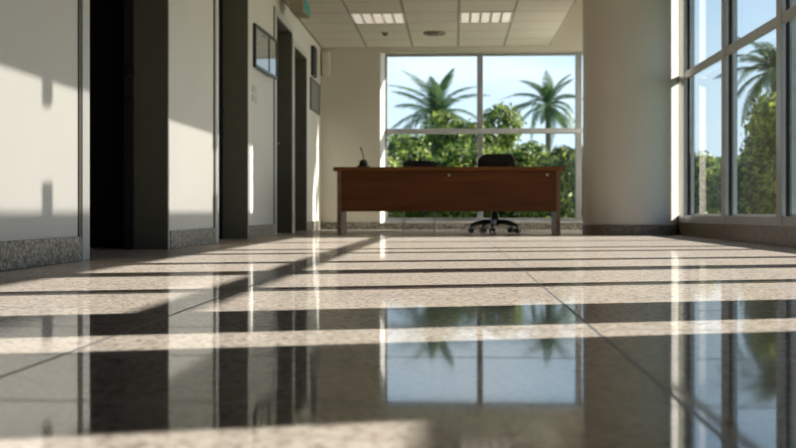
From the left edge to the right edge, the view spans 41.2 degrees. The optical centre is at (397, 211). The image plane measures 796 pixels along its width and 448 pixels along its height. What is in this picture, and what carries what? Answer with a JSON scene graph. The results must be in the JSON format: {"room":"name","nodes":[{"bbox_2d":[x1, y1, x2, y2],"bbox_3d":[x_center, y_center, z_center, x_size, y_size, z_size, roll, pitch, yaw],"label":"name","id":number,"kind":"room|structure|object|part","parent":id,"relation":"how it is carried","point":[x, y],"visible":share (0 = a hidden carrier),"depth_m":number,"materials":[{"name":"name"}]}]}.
{"room":"lobby","nodes":[
{"label":"lobby","id":0,"kind":"room"},
{"bbox_2d":[90,0,123,246],"bbox_3d":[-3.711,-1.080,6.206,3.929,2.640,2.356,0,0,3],"label":"doorway","id":1,"kind":"structure","parent":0,"point":[106,16],"depth_m":7.22,"materials":[{"name":"paint"}]},
{"bbox_2d":[0,0,320,241],"bbox_3d":[-1.697,-1.020,4.908,0.216,2.520,20.184,0,0,3],"label":"wall","id":2,"kind":"structure","parent":0,"point":[39,38],"depth_m":5.14,"materials":[{"name":"paint"}]},
{"bbox_2d":[78,0,169,259],"bbox_3d":[-1.661,-0.948,6.040,0.288,2.376,1.655,0,0,3],"label":"door frame","id":3,"kind":"structure","parent":2,"relation":"in","point":[146,22],"depth_m":6.83,"materials":[{"name":"paint"}]},
{"bbox_2d":[0,221,321,270],"bbox_3d":[-1.588,0.180,4.758,0.017,0.120,19.896,0,0,3],"label":"baseboard","id":4,"kind":"structure","parent":2,"relation":"attached to","point":[18,254],"depth_m":4.96,"materials":[{"name":"stone"}]},
{"bbox_2d":[213,0,248,242],"bbox_3d":[-1.514,-0.948,8.827,0.288,2.376,1.364,0,0,3],"label":"door","id":5,"kind":"structure","parent":2,"relation":"in","point":[230,17],"depth_m":9.47,"materials":[{"name":"paint"}]},
{"bbox_2d":[252,84,256,93],"bbox_3d":[-1.325,-1.126,9.726,0.018,0.070,0.195,0,0,3],"label":"light switch","id":6,"kind":"object","parent":2,"relation":"attached to","point":[254,88],"visible":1,"depth_m":9.72,"materials":[{"name":"white plastic"}]},
{"bbox_2d":[252,94,256,102],"bbox_3d":[-1.325,-1.041,9.726,0.018,0.065,0.195,0,0,3],"label":"light switch","id":7,"kind":"object","parent":2,"relation":"attached to","point":[254,97],"visible":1,"depth_m":9.72,"materials":[{"name":"white plastic"}]},
{"bbox_2d":[253,23,276,79],"bbox_3d":[-1.273,-1.534,10.205,0.029,0.403,0.945,0,0,6],"label":"framed picture","id":8,"kind":"object","parent":2,"relation":"attached to","point":[264,43],"visible":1,"depth_m":10.15,"materials":[{"name":"paper"}]},
{"bbox_3d":[-1.278,-1.534,10.205,0.010,0.341,0.882,0,0,6],"label":"notice panel","id":9,"kind":"part","parent":8,"relation":"part of","materials":[{"name":"paper"}]},
{"bbox_2d":[273,6,292,234],"bbox_3d":[-1.346,-0.936,11.480,0.233,2.352,1.247,0,0,3],"label":"door","id":10,"kind":"structure","parent":2,"relation":"in","point":[282,29],"depth_m":12.06,"materials":[{"name":"grey paint"}]},
{"bbox_2d":[293,38,306,232],"bbox_3d":[-1.282,-0.876,12.687,0.233,2.232,1.197,0,0,3],"label":"door","id":11,"kind":"structure","parent":2,"relation":"in","point":[299,54],"depth_m":13.25,"materials":[{"name":"grey paint"}]},
{"bbox_2d":[311,45,316,77],"bbox_3d":[-1.090,-1.958,13.825,0.055,0.389,0.322,0,0,3],"label":"wall speaker","id":12,"kind":"object","parent":2,"relation":"attached to","point":[313,48],"visible":1,"depth_m":13.70,"materials":[{"name":"black plastic"}]},
{"bbox_2d":[315,48,316,74],"bbox_3d":[-1.072,-1.958,13.825,0.019,0.341,0.240,0,0,3],"label":"grille","id":13,"kind":"object","parent":12,"relation":"attached to","point":[315,48],"depth_m":13.80,"materials":[{"name":"grey metal"}]},
{"bbox_2d":[310,77,319,114],"bbox_3d":[-1.095,-1.526,14.027,0.024,0.413,0.903,0,0,3],"label":"wall plaque","id":14,"kind":"object","parent":2,"relation":"attached to","point":[314,85],"visible":1,"depth_m":13.93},
{"bbox_3d":[-1.100,-1.526,14.027,0.014,0.346,0.836,0,0,3],"label":"panel","id":15,"kind":"part","parent":14,"relation":"part of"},
{"bbox_2d":[0,229,795,447],"bbox_3d":[-2.113,0.288,4.930,9.660,0.096,20.184,0,0,3],"label":"floor","id":16,"kind":"structure","parent":0,"point":[322,338],"depth_m":1.97,"materials":[{"name":"stone"}]},
{"bbox_2d":[402,160,436,232],"bbox_3d":[0.242,-0.181,12.167,0.408,0.843,0.455,0,0,3],"label":"chair","id":17,"kind":"object","parent":16,"relation":"on","point":[411,163],"visible":0.16,"depth_m":12.34,"materials":[{"name":"black fabric"}]},
{"bbox_3d":[0.252,-0.456,12.354,0.403,0.293,0.082,0,0,3],"label":"backrest","id":18,"kind":"part","parent":17,"relation":"part of","materials":[{"name":"black fabric"}]},
{"bbox_2d":[333,166,563,234],"bbox_3d":[0.543,-0.118,11.444,2.426,0.715,0.631,0,0,3],"label":"desk","id":19,"kind":"object","parent":16,"relation":"on","point":[359,189],"visible":1,"depth_m":11.16,"materials":[{"name":"brown wood"}]},
{"bbox_3d":[-0.607,-0.101,11.502,0.041,0.667,0.588,0,0,3],"label":"panel","id":20,"kind":"part","parent":19,"relation":"part of","materials":[{"name":"grey metal"}]},
{"bbox_2d":[357,147,369,166],"bbox_3d":[-0.369,-0.585,11.352,0.144,0.220,0.144,0,0,3],"label":"stand","id":21,"kind":"object","parent":19,"relation":"on","point":[363,163],"visible":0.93,"depth_m":11.32,"materials":[{"name":"black plastic"}]},
{"bbox_3d":[0.529,-0.220,11.174,2.263,0.430,0.024,0,0,3],"label":"panel","id":22,"kind":"part","parent":19,"relation":"part of","materials":[{"name":"brown wood"}]},
{"bbox_3d":[1.694,-0.101,11.380,0.041,0.667,0.588,0,0,3],"label":"panel","id":23,"kind":"part","parent":19,"relation":"part of","materials":[{"name":"grey metal"}]},
{"bbox_2d":[468,153,520,233],"bbox_3d":[1.126,-0.221,12.117,0.599,0.921,0.652,0,0,23],"label":"office chair","id":24,"kind":"object","parent":16,"relation":"on","point":[486,160],"visible":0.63,"depth_m":12.27,"materials":[{"name":"black plastic"}]},
{"bbox_3d":[0.956,0.128,12.093,0.246,0.093,0.169,0,0,23],"label":"leg","id":25,"kind":"part","parent":24,"relation":"part of","materials":[{"name":"black plastic"}]},
{"bbox_3d":[1.077,0.128,11.951,0.060,0.093,0.262,0,0,11],"label":"leg","id":26,"kind":"part","parent":24,"relation":"part of","materials":[{"name":"black plastic"}]},
{"bbox_3d":[1.153,-0.504,12.354,0.464,0.354,0.123,0,0,23],"label":"backrest","id":27,"kind":"part","parent":24,"relation":"part of","materials":[{"name":"black fabric"}]},
{"bbox_3d":[1.249,0.128,12.036,0.264,0.093,0.076,0,0,23],"label":"leg","id":28,"kind":"part","parent":24,"relation":"part of","materials":[{"name":"black plastic"}]},
{"bbox_2d":[283,0,575,47],"bbox_3d":[-0.128,-2.340,4.681,3.374,0.120,19.896,0,0,3],"label":"ceiling","id":29,"kind":"structure","parent":0,"point":[329,23],"depth_m":12.89,"materials":[{"name":"paint"}]},
{"bbox_2d":[290,0,309,17],"bbox_3d":[-1.049,-2.198,11.351,0.154,0.163,0.480,0,0,3],"label":"exit sign","id":30,"kind":"object","parent":29,"relation":"hanging from","point":[299,8],"visible":1,"depth_m":11.14,"materials":[{"name":"teal plastic"}]},
{"bbox_2d":[349,13,405,23],"bbox_3d":[-0.232,-2.269,12.445,0.629,0.022,0.629,0,0,3],"label":"recessed light","id":31,"kind":"object","parent":29,"relation":"in","point":[364,18],"visible":1,"depth_m":12.42,"materials":[{"name":"white plastic"}]},
{"bbox_2d":[352,14,363,22],"bbox_3d":[-0.471,-2.273,12.457,0.091,0.010,0.586,0,0,3],"label":"diffuser","id":32,"kind":"object","parent":31,"relation":"attached to","point":[356,18],"depth_m":12.43,"materials":[{"name":"beige plastic"}]},
{"bbox_2d":[362,14,373,22],"bbox_3d":[-0.352,-2.273,12.451,0.091,0.010,0.586,0,0,3],"label":"diffuser","id":33,"kind":"object","parent":31,"relation":"attached to","point":[366,18],"depth_m":12.43,"materials":[{"name":"beige plastic"}]},
{"bbox_2d":[373,14,383,22],"bbox_3d":[-0.232,-2.273,12.445,0.091,0.010,0.586,0,0,3],"label":"diffuser","id":34,"kind":"object","parent":31,"relation":"attached to","point":[377,18],"depth_m":12.43,"materials":[{"name":"beige plastic"}]},
{"bbox_2d":[383,14,393,22],"bbox_3d":[-0.112,-2.273,12.438,0.091,0.010,0.586,0,0,3],"label":"diffuser","id":35,"kind":"object","parent":31,"relation":"attached to","point":[387,18],"depth_m":12.43,"materials":[{"name":"beige plastic"}]},
{"bbox_2d":[394,14,403,22],"bbox_3d":[0.008,-2.273,12.432,0.091,0.010,0.586,0,0,3],"label":"diffuser","id":36,"kind":"object","parent":31,"relation":"attached to","point":[398,18],"depth_m":12.43,"materials":[{"name":"beige plastic"}]},
{"bbox_2d":[380,31,389,35],"bbox_3d":[-0.160,-2.256,13.443,0.130,0.048,0.130,0,0,3],"label":"smoke detector","id":37,"kind":"object","parent":29,"relation":"attached to","point":[385,33],"visible":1,"depth_m":13.41,"materials":[{"name":"beige plastic"}]},
{"bbox_2d":[423,31,445,35],"bbox_3d":[0.465,-2.262,13.482,0.288,0.036,0.288,0,0,3],"label":"ceiling vent","id":38,"kind":"object","parent":29,"relation":"in","point":[428,33],"visible":1,"depth_m":13.42,"materials":[{"name":"white metal"}]},
{"bbox_2d":[459,11,513,22],"bbox_3d":[1.024,-2.269,12.378,0.629,0.022,0.629,0,0,3],"label":"recessed light","id":39,"kind":"object","parent":29,"relation":"in","point":[506,16],"visible":1,"depth_m":12.35,"materials":[{"name":"white plastic"}]},
{"bbox_2d":[461,13,468,21],"bbox_3d":[0.784,-2.273,12.391,0.091,0.010,0.586,0,0,3],"label":"diffuser","id":40,"kind":"object","parent":39,"relation":"attached to","point":[464,16],"depth_m":12.36,"materials":[{"name":"beige plastic"}]},
{"bbox_2d":[471,13,479,21],"bbox_3d":[0.904,-2.273,12.385,0.091,0.010,0.586,0,0,3],"label":"diffuser","id":41,"kind":"object","parent":39,"relation":"attached to","point":[475,17],"depth_m":12.36,"materials":[{"name":"beige plastic"}]},
{"bbox_2d":[481,13,489,21],"bbox_3d":[1.024,-2.273,12.378,0.091,0.010,0.586,0,0,3],"label":"diffuser","id":42,"kind":"object","parent":39,"relation":"attached to","point":[485,17],"depth_m":12.36,"materials":[{"name":"beige plastic"}]},
{"bbox_2d":[491,13,500,21],"bbox_3d":[1.144,-2.273,12.372,0.091,0.010,0.586,0,0,3],"label":"diffuser","id":43,"kind":"object","parent":39,"relation":"attached to","point":[495,17],"depth_m":12.36,"materials":[{"name":"beige plastic"}]},
{"bbox_2d":[501,12,511,21],"bbox_3d":[1.264,-2.273,12.366,0.091,0.010,0.586,0,0,3],"label":"diffuser","id":44,"kind":"object","parent":39,"relation":"attached to","point":[505,16],"depth_m":12.35,"materials":[{"name":"beige plastic"}]},
{"bbox_2d":[321,0,582,221],"bbox_3d":[1.085,-1.440,14.723,4.306,3.360,0.288,0,0,3],"label":"wall","id":45,"kind":"structure","parent":0,"point":[350,97],"depth_m":14.67,"materials":[{"name":"paint"}]},
{"bbox_2d":[321,51,329,76],"bbox_3d":[-1.000,-2.046,14.647,0.125,0.348,0.084,0,0,3],"label":"wall box","id":46,"kind":"object","parent":45,"relation":"attached to","point":[325,55],"visible":1,"depth_m":14.61,"materials":[{"name":"beige plastic"}]},
{"bbox_2d":[322,222,582,229],"bbox_3d":[1.026,0.190,14.574,4.169,0.101,0.017,0,0,3],"label":"baseboard","id":47,"kind":"structure","parent":45,"relation":"attached to","point":[325,225],"depth_m":14.59,"materials":[{"name":"stone"}]},
{"bbox_2d":[380,52,582,222],"bbox_3d":[1.349,-0.982,14.702,3.178,2.443,0.302,0,0,3],"label":"window","id":48,"kind":"structure","parent":45,"relation":"in","point":[578,130],"depth_m":14.68,"materials":[{"name":"metal"}]},
{"bbox_3d":[1.373,0.139,14.617,3.120,0.024,0.134,0,0,3],"label":"sill","id":49,"kind":"part","parent":48,"relation":"part of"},
{"bbox_2d":[583,0,677,224],"bbox_3d":[2.455,-1.440,11.214,0.984,3.360,0.984,0,0,3],"label":"column","id":50,"kind":"structure","parent":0,"point":[630,47],"depth_m":10.79,"materials":[{"name":"paint"}]},
{"bbox_2d":[582,224,677,235],"bbox_3d":[2.455,0.184,11.214,1.001,0.113,1.001,0,0,3],"label":"baseboard","id":51,"kind":"structure","parent":50,"relation":"attached to","point":[587,229],"depth_m":10.78,"materials":[{"name":"stone"}]},
{"bbox_2d":[678,0,679,214],"bbox_3d":[2.651,-1.440,4.679,0.120,3.360,20.184,0,0,3],"label":"wall","id":52,"kind":"structure","parent":0,"point":[678,0],"depth_m":11.38,"materials":[{"name":"paint"}]},
{"bbox_2d":[677,221,795,246],"bbox_3d":[2.572,0.168,4.531,0.022,0.144,19.882,0,0,3],"label":"baseboard","id":53,"kind":"structure","parent":52,"relation":"attached to","point":[752,233],"depth_m":8.53,"materials":[{"name":"stone"}]},
{"bbox_2d":[678,0,795,225],"bbox_3d":[2.754,-1.508,7.180,0.100,3.223,8.026,0,0,3],"label":"window","id":54,"kind":"structure","parent":52,"relation":"in","point":[784,22],"depth_m":9.07,"materials":[{"name":"metal"}]},
{"bbox_3d":[2.935,-1.834,9.971,0.034,0.845,1.505,0,0,3],"label":"sash frame","id":55,"kind":"part","parent":54,"relation":"part of","materials":[{"name":"metal"}]},
{"bbox_3d":[2.935,-0.689,9.971,0.034,1.445,1.505,0,0,3],"label":"sash frame","id":56,"kind":"part","parent":54,"relation":"part of","materials":[{"name":"metal"}]},
{"bbox_3d":[2.851,-1.834,8.378,0.034,0.845,1.457,0,0,3],"label":"sash frame","id":57,"kind":"part","parent":54,"relation":"part of","materials":[{"name":"metal"}]},
{"bbox_3d":[2.722,0.068,7.157,0.027,0.070,7.978,0,0,3],"label":"rail","id":58,"kind":"part","parent":54,"relation":"part of","materials":[{"name":"metal"}]},
{"bbox_3d":[2.851,-0.689,8.378,0.034,1.445,1.457,0,0,3],"label":"sash frame","id":59,"kind":"part","parent":54,"relation":"part of","materials":[{"name":"metal"}]},
{"bbox_3d":[2.792,-1.834,7.257,0.034,0.845,0.557,0,0,3],"label":"sash frame","id":60,"kind":"part","parent":54,"relation":"part of","materials":[{"name":"metal"}]},
{"bbox_3d":[2.792,-0.689,7.257,0.034,1.445,0.557,0,0,3],"label":"sash frame","id":61,"kind":"part","parent":54,"relation":"part of","materials":[{"name":"metal"}]},
{"label":"outside","id":62,"kind":"structure","parent":0,"visible":0},
{"bbox_3d":[15.655,0.516,68.870,216.000,0.072,196.800,0,0,3],"label":"ground","id":63,"kind":"structure","parent":62,"visible":0},
{"bbox_2d":[387,151,406,217],"bbox_3d":[-0.562,-0.616,23.219,1.908,2.265,1.742,0,0,3],"label":"leafy shrub","id":64,"kind":"object","parent":63,"relation":"on","point":[393,164],"visible":0.02,"depth_m":23.14,"materials":[{"name":"green plant"}]},
{"bbox_2d":[390,146,436,217],"bbox_3d":[0.348,-0.519,24.997,1.634,2.072,1.851,0,0,30],"label":"leafy shrub","id":65,"kind":"object","parent":63,"relation":"on","point":[410,154],"visible":0.1,"depth_m":24.39,"materials":[{"name":"green plant"}]},
{"bbox_2d":[387,134,443,159],"bbox_3d":[0.451,-1.077,33.766,2.683,3.119,3.798,0,0,-22],"label":"leafy tree","id":66,"kind":"object","parent":63,"relation":"on","point":[406,141],"visible":0.16,"depth_m":32.51,"materials":[{"name":"green plant"}]},
{"bbox_2d":[390,68,490,136],"bbox_3d":[1.639,-2.871,45.751,4.840,6.707,4.975,0,0,3],"label":"palm tree","id":67,"kind":"object","parent":63,"relation":"on","point":[437,101],"visible":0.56,"depth_m":45.26,"materials":[{"name":"green plant"}]},
{"bbox_2d":[420,141,487,217],"bbox_3d":[1.198,-0.529,22.844,1.602,2.084,1.755,0,0,-39],"label":"leafy shrub","id":68,"kind":"object","parent":63,"relation":"on","point":[457,156],"visible":0.27,"depth_m":22.35,"materials":[{"name":"green plant"}]},
{"bbox_2d":[420,101,527,159],"bbox_3d":[2.120,-1.300,29.345,2.969,3.564,2.098,0,0,-20],"label":"leafy tree","id":69,"kind":"object","parent":63,"relation":"on","point":[507,117],"visible":0.44,"depth_m":29.07,"materials":[{"name":"green plant"}]},
{"bbox_2d":[475,145,519,217],"bbox_3d":[2.257,-0.539,24.913,1.889,2.114,1.667,0,0,-18],"label":"leafy shrub","id":70,"kind":"object","parent":63,"relation":"on","point":[496,150],"visible":0.05,"depth_m":24.54,"materials":[{"name":"green plant"}]},
{"bbox_2d":[500,71,582,152],"bbox_3d":[6.689,-2.904,48.160,4.206,6.770,3.864,0,0,3],"label":"palm tree","id":71,"kind":"object","parent":63,"relation":"on","point":[547,94],"visible":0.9,"depth_m":47.74,"materials":[{"name":"green plant"}]},
{"bbox_2d":[509,141,574,217],"bbox_3d":[3.063,-0.529,22.809,1.602,2.084,1.755,0,0,21],"label":"leafy shrub","id":72,"kind":"object","parent":63,"relation":"on","point":[525,157],"visible":0.44,"depth_m":22.71,"materials":[{"name":"green plant"}]},
{"bbox_2d":[518,140,582,163],"bbox_3d":[5.182,-0.950,34.797,2.762,2.864,1.952,0,0,5],"label":"leafy tree","id":73,"kind":"object","parent":63,"relation":"on","point":[539,149],"visible":0.06,"depth_m":34.60,"materials":[{"name":"green plant"}]},
{"bbox_2d":[546,146,582,217],"bbox_3d":[4.450,-0.539,24.968,1.667,2.114,1.889,0,0,-31],"label":"leafy shrub","id":74,"kind":"object","parent":63,"relation":"on","point":[573,182],"visible":0.06,"depth_m":24.60,"materials":[{"name":"green plant"}]},
{"bbox_2d":[694,149,720,215],"bbox_3d":[6.279,-0.386,22.121,1.700,1.797,1.500,0,0,-37],"label":"leafy shrub","id":75,"kind":"object","parent":63,"relation":"on","point":[704,164],"visible":0.23,"depth_m":21.52,"materials":[{"name":"green plant"}]},
{"bbox_2d":[715,148,752,167],"bbox_3d":[9.223,-0.632,28.691,1.830,2.228,2.589,0,0,-25],"label":"leafy tree","id":76,"kind":"object","parent":63,"relation":"on","point":[718,158],"visible":0.02,"depth_m":29.14,"materials":[{"name":"green plant"}]},
{"bbox_2d":[703,147,773,213],"bbox_3d":[6.744,-0.452,20.218,1.812,1.925,1.655,0,0,23],"label":"leafy shrub","id":77,"kind":"object","parent":63,"relation":"on","point":[749,178],"visible":0.44,"depth_m":19.69,"materials":[{"name":"green plant"}]},
{"bbox_2d":[713,37,775,125],"bbox_3d":[8.457,-1.825,23.978,2.620,4.614,2.998,0,0,41],"label":"palm tree","id":78,"kind":"object","parent":63,"relation":"on","point":[769,77],"visible":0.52,"depth_m":23.92,"materials":[{"name":"green plant"}]},
{"bbox_2d":[739,89,775,171],"bbox_3d":[6.455,-0.759,17.665,1.512,2.482,2.140,0,0,32],"label":"leafy tree","id":79,"kind":"object","parent":63,"relation":"on","point":[761,128],"visible":0.38,"depth_m":17.19,"materials":[{"name":"green plant"}]},
{"bbox_2d":[759,156,775,216],"bbox_3d":[6.175,-0.437,15.801,1.500,1.903,1.700,0,0,44],"label":"leafy shrub","id":80,"kind":"object","parent":63,"relation":"on","point":[770,175],"visible":0.14,"depth_m":15.73,"materials":[{"name":"green plant"}]}
]}

